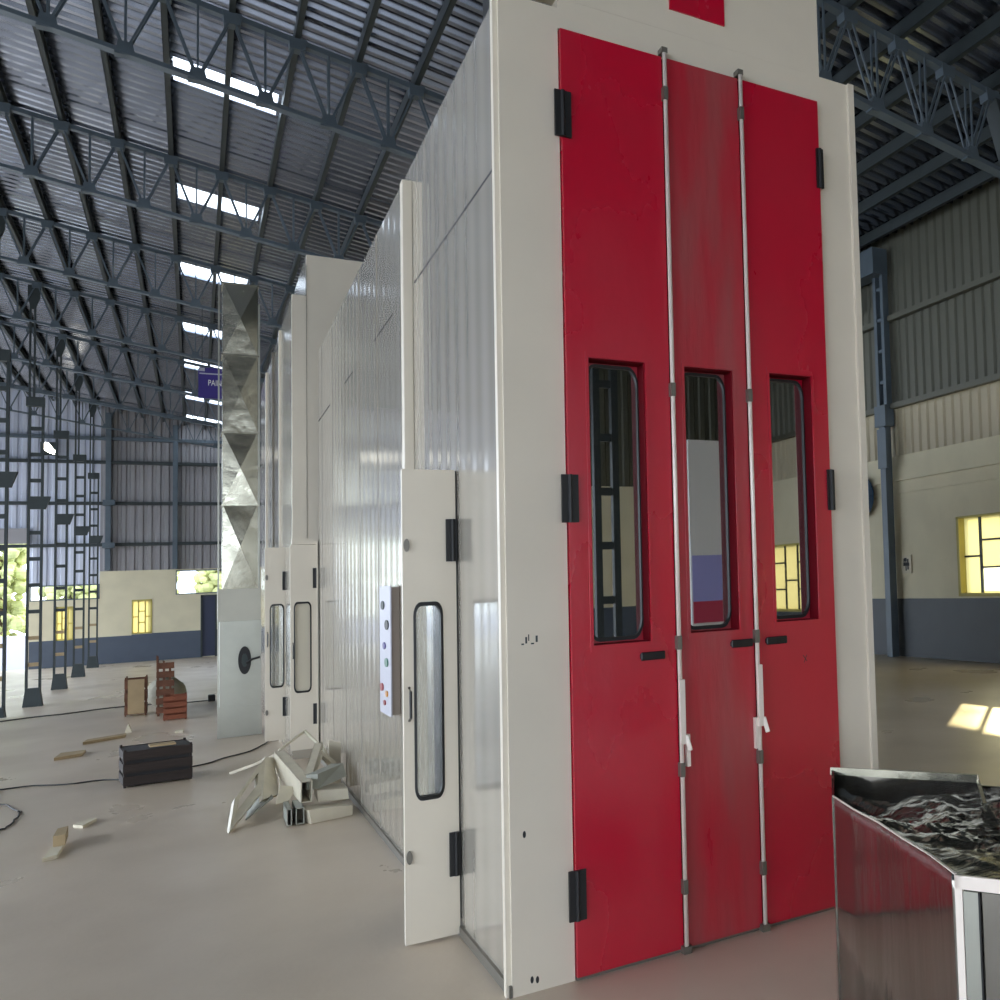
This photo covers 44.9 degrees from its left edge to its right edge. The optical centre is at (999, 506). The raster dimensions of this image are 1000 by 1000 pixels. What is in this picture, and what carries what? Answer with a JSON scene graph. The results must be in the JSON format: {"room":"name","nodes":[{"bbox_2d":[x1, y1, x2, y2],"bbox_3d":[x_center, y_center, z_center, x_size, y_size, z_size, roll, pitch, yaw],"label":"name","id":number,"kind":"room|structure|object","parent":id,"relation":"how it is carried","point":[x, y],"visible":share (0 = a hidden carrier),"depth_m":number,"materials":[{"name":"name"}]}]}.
{"room":"industrial workshop hall","nodes":[
{"label":"industrial workshop hall","id":0,"kind":"room"},
{"bbox_2d":[0,389,260,669],"bbox_3d":[-39.137,1.046,45.788,24.420,12.792,0.262,0,-4,-39],"label":"wall","id":1,"kind":"structure","parent":0,"point":[135,572],"depth_m":45.25,"materials":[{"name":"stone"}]},
{"bbox_2d":[0,528,26,543],"bbox_3d":[-42.921,1.282,42.387,2.660,0.650,0.320,0,-4,-39],"label":"trim","id":2,"kind":"structure","parent":1,"relation":"attached to","point":[15,535],"depth_m":42.85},
{"bbox_2d":[40,442,54,455],"bbox_3d":[-41.467,-2.489,43.707,0.500,0.560,0.610,0,-4,-39],"label":"floodlight","id":3,"kind":"object","parent":1,"relation":"attached to","point":[49,447],"visible":0.71,"depth_m":43.50,"materials":[{"name":"grey metal"}]},
{"bbox_2d":[56,606,72,640],"bbox_3d":[-40.946,5.136,43.902,0.580,1.470,0.220,0,-4,-39],"label":"window","id":4,"kind":"structure","parent":1,"relation":"in","point":[60,616],"depth_m":43.88,"materials":[{"name":"yellow glass"}]},
{"bbox_2d":[29,584,99,601],"bbox_3d":[-41.010,3.789,43.980,2.250,0.670,0.220,0,-4,-39],"label":"window","id":5,"kind":"structure","parent":1,"relation":"in","point":[30,600],"depth_m":43.84,"materials":[{"name":"blue metal"}]},
{"bbox_2d":[102,412,115,570],"bbox_3d":[-39.805,-0.686,44.800,0.410,7.086,0.680,0,-4,-39],"label":"wall post","id":6,"kind":"object","parent":1,"relation":"attached to","point":[107,502],"visible":1,"depth_m":44.83,"materials":[{"name":"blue metal"}]},
{"bbox_2d":[0,458,260,467],"bbox_3d":[-39.140,-1.966,45.806,24.420,0.140,0.220,0,-4,-39],"label":"trim","id":7,"kind":"structure","parent":1,"relation":"attached to","point":[1,459],"depth_m":45.32,"materials":[{"name":"grey metal"}]},
{"bbox_2d":[0,433,260,445],"bbox_3d":[-39.200,-3.036,45.886,24.420,0.150,0.180,0,-4,-39],"label":"trim","id":8,"kind":"structure","parent":1,"relation":"attached to","point":[1,434],"depth_m":45.24,"materials":[{"name":"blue metal"}]},
{"bbox_2d":[0,541,260,547],"bbox_3d":[-38.975,1.724,45.584,24.420,0.140,0.220,0,-4,-39],"label":"trim","id":9,"kind":"structure","parent":1,"relation":"attached to","point":[209,542],"depth_m":45.20,"materials":[{"name":"grey metal"}]},
{"bbox_2d":[0,501,260,505],"bbox_3d":[-39.058,-0.121,45.695,24.420,0.140,0.220,0,-4,-39],"label":"trim","id":10,"kind":"structure","parent":1,"relation":"attached to","point":[1,502],"depth_m":45.30,"materials":[{"name":"grey metal"}]},
{"bbox_2d":[132,599,151,633],"bbox_3d":[-38.957,5.008,45.515,0.700,1.540,0.220,0,-4,-39],"label":"window","id":11,"kind":"structure","parent":1,"relation":"in","point":[141,609],"depth_m":45.51,"materials":[{"name":"yellow glass"}]},
{"bbox_2d":[172,425,177,568],"bbox_3d":[-38.163,-0.443,46.388,0.180,6.645,0.230,0,-4,-39],"label":"wall post","id":12,"kind":"object","parent":1,"relation":"attached to","point":[175,427],"visible":1,"depth_m":46.29,"materials":[{"name":"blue metal"}]},
{"bbox_2d":[176,569,220,594],"bbox_3d":[-36.924,3.530,47.294,3.030,1.120,0.220,0,-4,-39],"label":"window","id":13,"kind":"structure","parent":1,"relation":"in","point":[204,569],"depth_m":46.65,"materials":[{"name":"blue metal"}]},
{"bbox_2d":[200,594,216,656],"bbox_3d":[-37.071,5.593,46.964,0.600,2.880,0.240,0,-4,-39],"label":"door","id":14,"kind":"structure","parent":1,"relation":"in","point":[208,647],"depth_m":46.92,"materials":[{"name":"blue metal"}]},
{"bbox_2d":[0,654,999,999],"bbox_3d":[-15.752,3.746,15.990,25.520,0.950,75.100,0,-4,-39],"label":"floor","id":15,"kind":"structure","parent":0,"point":[154,898],"depth_m":5.77,"materials":[{"name":"concrete"}]},
{"bbox_2d":[0,215,17,717],"bbox_3d":[-21.709,-0.831,21.804,0.500,11.307,0.380,0,-4,-39],"label":"lattice column","id":16,"kind":"structure","parent":15,"relation":"on","point":[7,479],"depth_m":21.77,"materials":[{"name":"grey metal"}]},
{"bbox_2d":[0,208,295,328],"bbox_3d":[-18.060,-5.046,25.146,17.468,4.429,0.180,0,-4,-39],"label":"roof truss","id":17,"kind":"object","parent":16,"relation":"attached to","point":[68,271],"visible":0.38,"depth_m":23.33,"materials":[{"name":"blue metal"}]},
{"bbox_2d":[198,309,221,398],"bbox_3d":[-18.979,-3.696,24.270,0.670,2.211,0.070,0,-4,-39],"label":"hanging sign","id":18,"kind":"object","parent":17,"relation":"hanging from","point":[207,377],"visible":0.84,"depth_m":24.13,"materials":[{"name":"blue"}]},
{"bbox_2d":[0,804,21,829],"bbox_3d":[-7.989,2.439,8.043,0.222,0.010,2.569,1,-5,-42],"label":"power cable","id":19,"kind":"object","parent":15,"relation":"on","point":[9,806],"visible":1,"depth_m":7.81,"materials":[{"name":"black plastic"}]},
{"bbox_2d":[22,284,50,707],"bbox_3d":[-25.804,-0.342,26.893,0.500,11.307,0.380,0,-4,-39],"label":"lattice column","id":20,"kind":"structure","parent":15,"relation":"on","point":[32,696],"depth_m":26.80,"materials":[{"name":"grey metal"}]},
{"bbox_2d":[0,273,277,373],"bbox_3d":[-22.155,-4.557,30.235,17.468,4.429,0.180,0,-4,-39],"label":"roof truss","id":21,"kind":"object","parent":20,"relation":"attached to","point":[16,315],"visible":0.33,"depth_m":28.05,"materials":[{"name":"blue metal"}]},
{"bbox_2d":[42,845,64,861],"bbox_3d":[-6.211,2.266,6.593,0.064,0.025,0.550,0,-4,-37],"label":"paper scrap","id":22,"kind":"object","parent":15,"relation":"on","point":[53,853],"visible":0.71,"depth_m":6.48,"materials":[{"name":"beige paper"}]},
{"bbox_2d":[53,826,67,846],"bbox_3d":[-6.362,2.236,6.797,0.060,0.070,0.350,0,-4,-39],"label":"paper scrap","id":23,"kind":"object","parent":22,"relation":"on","point":[60,837],"visible":1,"depth_m":6.68,"materials":[{"name":"beige paper"}]},
{"bbox_2d":[51,336,73,689],"bbox_3d":[-30.056,0.165,32.175,0.500,11.307,0.380,0,-4,-39],"label":"lattice column","id":24,"kind":"structure","parent":15,"relation":"on","point":[59,681],"depth_m":32.08,"materials":[{"name":"grey metal"}]},
{"bbox_2d":[0,320,264,409],"bbox_3d":[-26.407,-4.050,35.517,17.468,4.429,0.180,0,-4,-39],"label":"roof truss","id":25,"kind":"object","parent":24,"relation":"attached to","point":[14,356],"visible":0.36,"depth_m":33.00,"materials":[{"name":"blue metal"}]},
{"bbox_2d":[54,750,85,760],"bbox_3d":[-10.048,2.690,10.835,0.220,0.030,0.500,0,-4,-39],"label":"strip","id":26,"kind":"object","parent":15,"relation":"on","point":[65,755],"visible":1,"depth_m":10.78,"materials":[{"name":"beige wood"}]},
{"bbox_2d":[71,373,90,677],"bbox_3d":[-34.245,0.665,37.380,0.500,11.307,0.380,0,-4,-39],"label":"lattice column","id":27,"kind":"structure","parent":15,"relation":"on","point":[78,670],"depth_m":37.29,"materials":[{"name":"grey metal"}]},
{"bbox_2d":[0,360,260,435],"bbox_3d":[-30.596,-3.550,40.722,17.468,4.429,0.180,0,-4,-39],"label":"roof truss","id":28,"kind":"object","parent":27,"relation":"attached to","point":[38,391],"visible":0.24,"depth_m":38.16,"materials":[{"name":"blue metal"}]},
{"bbox_2d":[73,818,96,827],"bbox_3d":[-6.765,2.342,7.401,0.082,0.020,0.296,-1,-4,-25],"label":"paper scrap","id":29,"kind":"object","parent":15,"relation":"on","point":[82,824],"visible":1,"depth_m":7.38,"materials":[{"name":"beige paper"}]},
{"bbox_2d":[86,404,102,667],"bbox_3d":[-38.497,1.173,42.663,0.500,11.307,0.380,0,-4,-39],"label":"lattice column","id":30,"kind":"structure","parent":15,"relation":"on","point":[92,662],"depth_m":42.56,"materials":[{"name":"grey metal"}]},
{"bbox_2d":[0,382,260,455],"bbox_3d":[-34.847,-3.042,46.005,17.468,4.429,0.180,0,-4,-39],"label":"roof truss","id":31,"kind":"object","parent":30,"relation":"on","point":[34,412],"visible":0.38,"depth_m":43.38,"materials":[{"name":"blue metal"}]},
{"bbox_2d":[2,362,27,394],"bbox_3d":[-19.130,-7.637,14.944,0.068,0.200,74.000,0,-4,-39],"label":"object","id":32,"kind":"structure","parent":31,"relation":"on","point":[14,374],"depth_m":40.50,"materials":[{"name":"grey metal"}]},
{"bbox_2d":[0,700,207,721],"bbox_3d":[-14.145,3.157,15.306,0.821,0.034,3.160,-6,-5,41],"label":"power cable","id":33,"kind":"object","parent":15,"relation":"on","point":[201,700],"visible":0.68,"depth_m":15.25,"materials":[{"name":"black plastic"}]},
{"bbox_2d":[83,733,125,744],"bbox_3d":[-10.771,2.795,12.055,0.201,0.030,0.676,-3,-3,7],"label":"strip","id":34,"kind":"object","parent":15,"relation":"on","point":[123,735],"visible":1,"depth_m":12.00,"materials":[{"name":"beige wood"}]},
{"bbox_2d":[125,723,131,732],"bbox_3d":[-11.039,2.806,12.697,0.070,0.110,0.150,0,-4,-39],"label":"paper scrap","id":35,"kind":"object","parent":15,"relation":"on","point":[128,729],"visible":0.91,"depth_m":12.64,"materials":[{"name":"beige paper"}]},
{"bbox_2d":[0,741,268,789],"bbox_3d":[-8.271,2.574,10.091,0.962,0.012,2.780,-3,-4,15],"label":"power cable","id":36,"kind":"object","parent":15,"relation":"on","point":[267,741],"visible":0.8,"depth_m":9.21,"materials":[{"name":"black plastic"}]},
{"bbox_2d":[124,675,147,716],"bbox_3d":[-12.632,2.769,14.661,0.248,0.560,0.428,0,-4,-39],"label":"wooden crate","id":37,"kind":"object","parent":15,"relation":"on","point":[135,694],"visible":1,"depth_m":14.51,"materials":[{"name":"brown wood"}]},
{"bbox_2d":[119,737,192,787],"bbox_3d":[-7.706,2.326,9.149,0.478,0.345,0.518,1,-5,-45],"label":"wooden crate","id":38,"kind":"object","parent":15,"relation":"on","point":[147,763],"visible":1,"depth_m":8.99,"materials":[{"name":"black wood"}]},
{"bbox_2d":[156,655,173,716],"bbox_3d":[-12.070,2.584,14.495,0.202,0.860,0.300,0,-4,-39],"label":"wooden pallet","id":39,"kind":"object","parent":15,"relation":"on","point":[165,665],"visible":0.75,"depth_m":14.42,"materials":[{"name":"brown wood"}]},
{"bbox_2d":[147,677,186,706],"bbox_3d":[-12.818,2.849,15.410,0.497,0.507,0.603,0,-4,-39],"label":"sack","id":40,"kind":"object","parent":15,"relation":"on","point":[179,687],"visible":0.38,"depth_m":15.25,"materials":[{"name":"beige fabric"}]},
{"bbox_2d":[163,692,186,720],"bbox_3d":[-11.464,2.784,13.934,0.253,0.340,0.366,0,-4,-39],"label":"wooden crate","id":41,"kind":"object","parent":15,"relation":"on","point":[174,705],"visible":1,"depth_m":13.82,"materials":[{"name":"brown wood"}]},
{"bbox_2d":[208,694,214,701],"bbox_3d":[-12.753,3.099,16.213,0.090,0.100,0.200,0,-4,-39],"label":"box","id":42,"kind":"object","parent":15,"relation":"on","point":[211,697],"visible":1,"depth_m":16.14,"materials":[{"name":"black plastic"}]},
{"bbox_2d":[217,281,261,738],"bbox_3d":[-9.191,0.021,12.114,0.420,5.430,0.541,0,-4,-39],"label":"duct","id":43,"kind":"object","parent":15,"relation":"on","point":[239,705],"visible":1,"depth_m":11.98,"materials":[{"name":"metal"}]},
{"bbox_2d":[227,758,264,833],"bbox_3d":[-5.601,2.153,7.492,0.140,0.365,1.272,-1,-4,-24],"label":"window panel","id":44,"kind":"object","parent":15,"relation":"on","point":[236,815],"visible":0.92,"depth_m":7.38,"materials":[{"name":"beige metal"}]},
{"bbox_2d":[229,754,281,785],"bbox_3d":[-6.047,2.198,8.237,0.528,0.316,0.163,-3,-4,13],"label":"strip","id":45,"kind":"object","parent":15,"relation":"on","point":[260,761],"visible":0.45,"depth_m":8.23,"materials":[{"name":"white metal"}]},
{"bbox_2d":[245,794,272,819],"bbox_3d":[-5.590,2.234,7.548,0.174,0.107,0.749,0,-4,-39],"label":"sheet","id":46,"kind":"object","parent":15,"relation":"on","point":[256,806],"visible":0.52,"depth_m":7.41,"materials":[{"name":"grey metal"}]},
{"bbox_2d":[259,757,278,802],"bbox_3d":[-5.669,2.115,7.787,0.117,0.246,0.908,0,-4,-35],"label":"panel","id":47,"kind":"object","parent":46,"relation":"on","point":[270,785],"visible":0.91,"depth_m":7.76,"materials":[{"name":"beige metal"}]},
{"bbox_2d":[273,730,328,757],"bbox_3d":[-5.697,1.988,8.356,0.493,0.203,0.403,-3,-3,0],"label":"strip","id":48,"kind":"object","parent":47,"relation":"on","point":[309,735],"visible":0.68,"depth_m":8.39,"materials":[{"name":"white metal"}]},
{"bbox_2d":[283,801,291,825],"bbox_3d":[-5.099,2.198,7.174,0.030,0.117,0.351,0,-4,-39],"label":"channel","id":49,"kind":"object","parent":15,"relation":"on","point":[287,810],"visible":1,"depth_m":7.12,"materials":[{"name":"grey metal"}]},
{"bbox_2d":[292,800,303,824],"bbox_3d":[-5.051,2.199,7.213,0.050,0.117,0.351,0,-4,-39],"label":"channel","id":50,"kind":"object","parent":15,"relation":"on","point":[296,804],"visible":0.77,"depth_m":7.14,"materials":[{"name":"grey metal"}]},
{"bbox_2d":[274,750,312,802],"bbox_3d":[-5.445,2.068,7.712,0.070,0.250,1.216,1,-5,-43],"label":"channel","id":51,"kind":"object","parent":50,"relation":"on","point":[288,770],"visible":0.93,"depth_m":7.57,"materials":[{"name":"beige metal"}]},
{"bbox_2d":[276,785,293,803],"bbox_3d":[-5.271,2.121,7.399,0.098,0.102,0.220,-1,-4,-29],"label":"sheet","id":52,"kind":"object","parent":51,"relation":"on","point":[285,793],"visible":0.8,"depth_m":7.40,"materials":[{"name":"beige metal"}]},
{"bbox_2d":[304,743,322,782],"bbox_3d":[-5.355,1.993,7.824,0.055,0.179,0.869,-1,-4,-30],"label":"channel","id":53,"kind":"object","parent":51,"relation":"on","point":[313,762],"visible":0.82,"depth_m":7.79,"materials":[{"name":"beige metal"}]},
{"bbox_2d":[317,750,335,769],"bbox_3d":[-5.333,2.067,7.877,0.116,0.250,0.446,-1,-4,-22],"label":"window panel","id":54,"kind":"object","parent":53,"relation":"on","point":[327,759],"visible":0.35,"depth_m":8.03,"materials":[{"name":"beige metal"}]},
{"bbox_2d":[261,255,362,758],"bbox_3d":[-8.261,0.182,12.816,2.005,5.110,6.131,0,-4,-39],"label":"booth","id":55,"kind":"object","parent":15,"relation":"on","point":[290,643],"visible":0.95,"depth_m":10.32,"materials":[{"name":"beige metal"}]},
{"bbox_2d":[291,803,352,823],"bbox_3d":[-4.945,2.221,7.296,0.354,0.113,0.283,-5,-4,34],"label":"block","id":56,"kind":"object","parent":15,"relation":"on","point":[315,813],"visible":0.76,"depth_m":7.20,"materials":[{"name":"white metal"}]},
{"bbox_2d":[314,783,348,800],"bbox_3d":[-5.025,2.145,7.528,0.197,0.097,0.300,0,-4,-39],"label":"block","id":57,"kind":"object","parent":56,"relation":"on","point":[334,791],"visible":0.87,"depth_m":7.43,"materials":[{"name":"beige metal"}]},
{"bbox_2d":[306,763,346,789],"bbox_3d":[-5.039,2.025,7.533,0.143,0.123,0.351,-2,-3,-7],"label":"panel","id":58,"kind":"object","parent":57,"relation":"on","point":[326,775],"visible":1,"depth_m":7.48,"materials":[{"name":"grey metal"}]},
{"bbox_2d":[328,739,340,783],"bbox_3d":[-5.494,2.126,8.278,0.082,0.402,0.050,0,-4,-39],"label":"panel","id":59,"kind":"object","parent":15,"relation":"on","point":[334,747],"visible":0.45,"depth_m":8.27,"materials":[{"name":"beige metal"}]},
{"bbox_2d":[318,0,878,998],"bbox_3d":[-3.836,-0.381,7.496,1.917,5.200,7.775,0,-4,-39],"label":"booth","id":60,"kind":"object","parent":15,"relation":"on","point":[591,374],"visible":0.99,"depth_m":4.57,"materials":[{"name":"beige metal"}]},
{"bbox_2d":[379,585,400,716],"bbox_3d":[-3.793,0.890,6.226,0.058,0.790,0.450,0,-4,-39],"label":"control panel","id":61,"kind":"object","parent":60,"relation":"attached to","point":[389,597],"visible":1,"depth_m":6.08,"materials":[{"name":"white metal"}]},
{"bbox_2d":[384,620,388,629],"bbox_3d":[-3.761,0.728,6.146,0.006,0.060,0.143,0,-4,-39],"label":"switch","id":62,"kind":"object","parent":61,"relation":"attached to","point":[386,624],"depth_m":6.13,"materials":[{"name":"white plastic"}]},
{"bbox_2d":[860,247,898,656],"bbox_3d":[-2.486,-1.008,19.335,0.360,7.750,1.200,0,-4,-39],"label":"steel column","id":63,"kind":"structure","parent":15,"relation":"on","point":[873,261],"depth_m":19.01,"materials":[{"name":"metal"}]},
{"bbox_2d":[0,0,444,159],"bbox_3d":[-9.669,-6.048,14.721,17.468,4.429,0.180,0,-4,-39],"label":"roof truss","id":64,"kind":"object","parent":63,"relation":"on","point":[46,21],"visible":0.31,"depth_m":14.07,"materials":[{"name":"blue metal"}]},
{"bbox_2d":[830,767,999,999],"bbox_3d":[-0.091,1.354,2.984,1.768,0.865,1.008,-5,-4,30],"label":"waste bin","id":65,"kind":"object","parent":15,"relation":"on","point":[917,853],"visible":1,"depth_m":3.08,"materials":[{"name":"silver metal"}]},
{"bbox_2d":[984,98,999,181],"bbox_3d":[0.326,-1.610,13.920,0.750,8.050,0.280,0,-4,-39],"label":"steel column","id":66,"kind":"structure","parent":15,"relation":"on","point":[993,114],"depth_m":13.99,"materials":[{"name":"grey metal"}]},
{"bbox_2d":[816,0,999,178],"bbox_3d":[-5.580,-6.536,9.640,17.468,4.429,0.180,0,-4,-39],"label":"roof truss","id":67,"kind":"object","parent":66,"relation":"on","point":[848,19],"visible":0.68,"depth_m":13.05,"materials":[{"name":"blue metal"}]},
{"bbox_2d":[0,0,999,430],"bbox_3d":[-16.207,-6.357,17.559,24.720,3.461,74.600,0,-4,-39],"label":"ceiling","id":68,"kind":"structure","parent":0,"point":[401,31],"depth_m":17.81,"materials":[{"name":"grey metal"}]},
{"bbox_2d":[0,316,53,400],"bbox_3d":[-18.543,-7.494,15.402,0.068,0.200,74.000,0,-4,-39],"label":"roof purlin","id":69,"kind":"structure","parent":68,"relation":"attached to","point":[5,328],"depth_m":35.90,"materials":[{"name":"grey metal"}]},
{"bbox_2d":[0,266,74,403],"bbox_3d":[-17.956,-7.351,15.861,0.068,0.200,74.000,0,-4,-39],"label":"roof purlin","id":70,"kind":"structure","parent":68,"relation":"attached to","point":[9,288],"depth_m":31.80,"materials":[{"name":"grey metal"}]},
{"bbox_2d":[0,194,99,409],"bbox_3d":[-17.370,-7.207,16.319,0.068,0.200,74.000,0,-4,-39],"label":"roof purlin","id":71,"kind":"structure","parent":68,"relation":"attached to","point":[14,231],"depth_m":28.05,"materials":[{"name":"grey metal"}]},
{"bbox_2d":[0,80,121,413],"bbox_3d":[-16.783,-7.064,16.778,0.068,0.200,74.000,0,-4,-39],"label":"roof purlin","id":72,"kind":"structure","parent":68,"relation":"attached to","point":[3,98],"depth_m":22.10,"materials":[{"name":"grey metal"}]},
{"bbox_2d":[25,0,142,417],"bbox_3d":[-16.196,-6.921,17.236,0.068,0.200,74.000,0,-4,-39],"label":"roof purlin","id":73,"kind":"structure","parent":68,"relation":"attached to","point":[31,4],"depth_m":18.80,"materials":[{"name":"grey metal"}]},
{"bbox_2d":[92,0,164,421],"bbox_3d":[-15.609,-6.778,17.695,0.068,0.200,74.000,0,-4,-39],"label":"roof purlin","id":74,"kind":"structure","parent":68,"relation":"attached to","point":[97,9],"depth_m":18.62,"materials":[{"name":"grey metal"}]},
{"bbox_2d":[160,2,184,425],"bbox_3d":[-15.023,-6.634,18.153,0.068,0.200,74.000,0,-4,-39],"label":"roof purlin","id":75,"kind":"structure","parent":68,"relation":"attached to","point":[164,12],"depth_m":18.23,"materials":[{"name":"grey metal"}]},
{"bbox_2d":[204,0,235,428],"bbox_3d":[-14.436,-6.491,18.612,0.068,0.200,74.000,0,-4,-39],"label":"roof purlin","id":76,"kind":"structure","parent":68,"relation":"attached to","point":[232,3],"depth_m":18.20,"materials":[{"name":"grey metal"}]},
{"bbox_2d":[249,0,307,284],"bbox_3d":[-13.849,-6.348,19.070,0.068,0.200,74.000,0,-4,-39],"label":"roof purlin","id":77,"kind":"structure","parent":68,"relation":"attached to","point":[302,6],"depth_m":17.08,"materials":[{"name":"grey metal"}]},
{"bbox_2d":[260,0,381,387],"bbox_3d":[-13.262,-6.205,19.529,0.068,0.200,74.000,0,-4,-39],"label":"roof purlin","id":78,"kind":"structure","parent":68,"relation":"attached to","point":[373,9],"depth_m":17.66,"materials":[{"name":"grey metal"}]},
{"bbox_2d":[340,0,456,256],"bbox_3d":[-12.675,-6.061,19.987,0.068,0.200,74.000,0,-4,-39],"label":"roof purlin","id":79,"kind":"structure","parent":68,"relation":"attached to","point":[447,7],"depth_m":15.83,"materials":[{"name":"grey metal"}]},
{"bbox_2d":[817,0,863,38],"bbox_3d":[-9.741,-5.345,22.280,0.068,0.200,74.000,0,-4,-39],"label":"roof purlin","id":80,"kind":"structure","parent":68,"relation":"attached to","point":[830,19],"depth_m":12.79,"materials":[{"name":"grey metal"}]},
{"bbox_2d":[832,0,951,84],"bbox_3d":[-9.155,-5.202,22.738,0.068,0.200,74.000,0,-4,-39],"label":"roof purlin","id":81,"kind":"structure","parent":68,"relation":"attached to","point":[927,9],"depth_m":12.92,"materials":[{"name":"grey metal"}]},
{"bbox_2d":[858,125,991,216],"bbox_3d":[-7.394,-4.772,24.114,0.068,0.200,74.000,0,-4,-39],"label":"roof purlin","id":82,"kind":"structure","parent":68,"relation":"attached to","point":[943,159],"depth_m":16.64,"materials":[{"name":"grey metal"}]},
{"bbox_2d":[855,11,999,132],"bbox_3d":[-8.568,-5.058,23.197,0.068,0.200,74.000,0,-4,-39],"label":"roof purlin","id":83,"kind":"structure","parent":68,"relation":"attached to","point":[990,27],"depth_m":13.37,"materials":[{"name":"grey metal"}]},
{"bbox_2d":[856,69,999,177],"bbox_3d":[-7.981,-4.915,23.655,0.068,0.200,74.000,0,-4,-39],"label":"roof purlin","id":84,"kind":"structure","parent":68,"relation":"attached to","point":[945,113],"depth_m":15.37,"materials":[{"name":"grey metal"}]},
{"bbox_2d":[859,161,998,249],"bbox_3d":[-6.808,-4.628,24.572,0.068,0.200,74.000,0,-4,-39],"label":"roof purlin","id":85,"kind":"structure","parent":68,"relation":"attached to","point":[981,177],"depth_m":17.66,"materials":[{"name":"grey metal"}]},
{"bbox_2d":[859,177,999,662],"bbox_3d":[-6.264,-0.043,24.569,0.300,9.390,74.000,0,-4,-39],"label":"wall","id":86,"kind":"structure","parent":0,"point":[946,449],"depth_m":17.96,"materials":[{"name":"grey metal"}]},
{"bbox_2d":[0,102,382,258],"bbox_3d":[-13.789,-5.556,19.840,17.468,4.429,0.180,0,-4,-39],"label":"roof truss","id":87,"kind":"object","parent":86,"relation":"attached to","point":[30,171],"visible":0.44,"depth_m":18.57,"materials":[{"name":"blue metal"}]},
{"bbox_2d":[868,479,873,512],"bbox_3d":[-2.776,-0.187,19.860,0.150,0.800,0.800,0,-4,-39],"label":"wall fan","id":88,"kind":"object","parent":86,"relation":"attached to","point":[870,488],"visible":0.11,"depth_m":19.59,"materials":[{"name":"blue paint"}]},
{"bbox_2d":[901,555,911,573],"bbox_3d":[-1.750,1.085,18.761,0.012,0.340,0.340,0,-4,-39],"label":"notice sheet","id":89,"kind":"object","parent":86,"relation":"attached to","point":[906,560],"visible":1,"depth_m":18.75,"materials":[{"name":"beige paper"}]},
{"bbox_2d":[862,270,999,333],"bbox_3d":[-6.538,-3.041,24.637,0.120,0.100,74.000,0,-4,-39],"label":"trim","id":90,"kind":"structure","parent":86,"relation":"attached to","point":[994,276],"depth_m":17.77,"materials":[{"name":"grey metal"}]},
{"bbox_2d":[865,372,999,416],"bbox_3d":[-6.463,-1.365,24.536,0.120,0.100,74.000,0,-4,-39],"label":"trim","id":91,"kind":"structure","parent":86,"relation":"attached to","point":[992,378],"depth_m":17.67,"materials":[{"name":"grey metal"}]},
{"bbox_2d":[955,512,999,596],"bbox_3d":[0.210,0.776,16.494,0.230,1.390,2.780,0,-4,-39],"label":"window","id":92,"kind":"structure","parent":86,"relation":"in","point":[977,536],"depth_m":17.26,"materials":[{"name":"yellow glass"}]},
{"label":"outside","id":93,"kind":"structure","parent":0,"visible":0},
{"bbox_2d":[6,582,999,670],"bbox_3d":[-24.873,6.027,30.892,240.000,0.300,240.000,0,-4,-39],"label":"ground","id":94,"kind":"structure","parent":93,"point":[989,586],"depth_m":146.62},
{"bbox_2d":[0,635,24,670],"bbox_3d":[-50.155,7.205,47.954,42.000,1.650,0.300,0,-4,-39],"label":"wall","id":95,"kind":"structure","parent":94,"relation":"on","point":[15,645],"depth_m":49.20,"materials":[{"name":"grey paint"}]},
{"bbox_2d":[0,544,25,636],"bbox_3d":[-52.561,4.763,52.504,2.662,7.286,2.666,0,-4,-39],"label":"tree","id":96,"kind":"object","parent":94,"relation":"on","point":[16,578],"visible":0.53,"depth_m":52.72,"materials":[{"name":"green plant"}]},
{"bbox_2d":[37,585,96,599],"bbox_3d":[-48.835,5.396,52.858,2.709,5.734,2.729,-2,-4,-16],"label":"tree","id":97,"kind":"object","parent":94,"relation":"on","point":[48,592],"visible":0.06,"depth_m":52.10,"materials":[{"name":"green plant"}]},
{"bbox_2d":[177,571,180,592],"bbox_3d":[-47.072,5.656,55.581,2.764,5.386,2.560,-1,-4,-19],"label":"tree","id":98,"kind":"object","parent":94,"relation":"on","point":[178,572],"visible":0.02,"depth_m":56.38,"materials":[{"name":"green plant"}]},
{"bbox_2d":[193,570,221,592],"bbox_3d":[-44.084,5.131,56.828,2.760,6.315,2.631,0,-4,-39],"label":"tree","id":99,"kind":"object","parent":94,"relation":"on","point":[206,581],"visible":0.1,"depth_m":55.92,"materials":[{"name":"green plant"}]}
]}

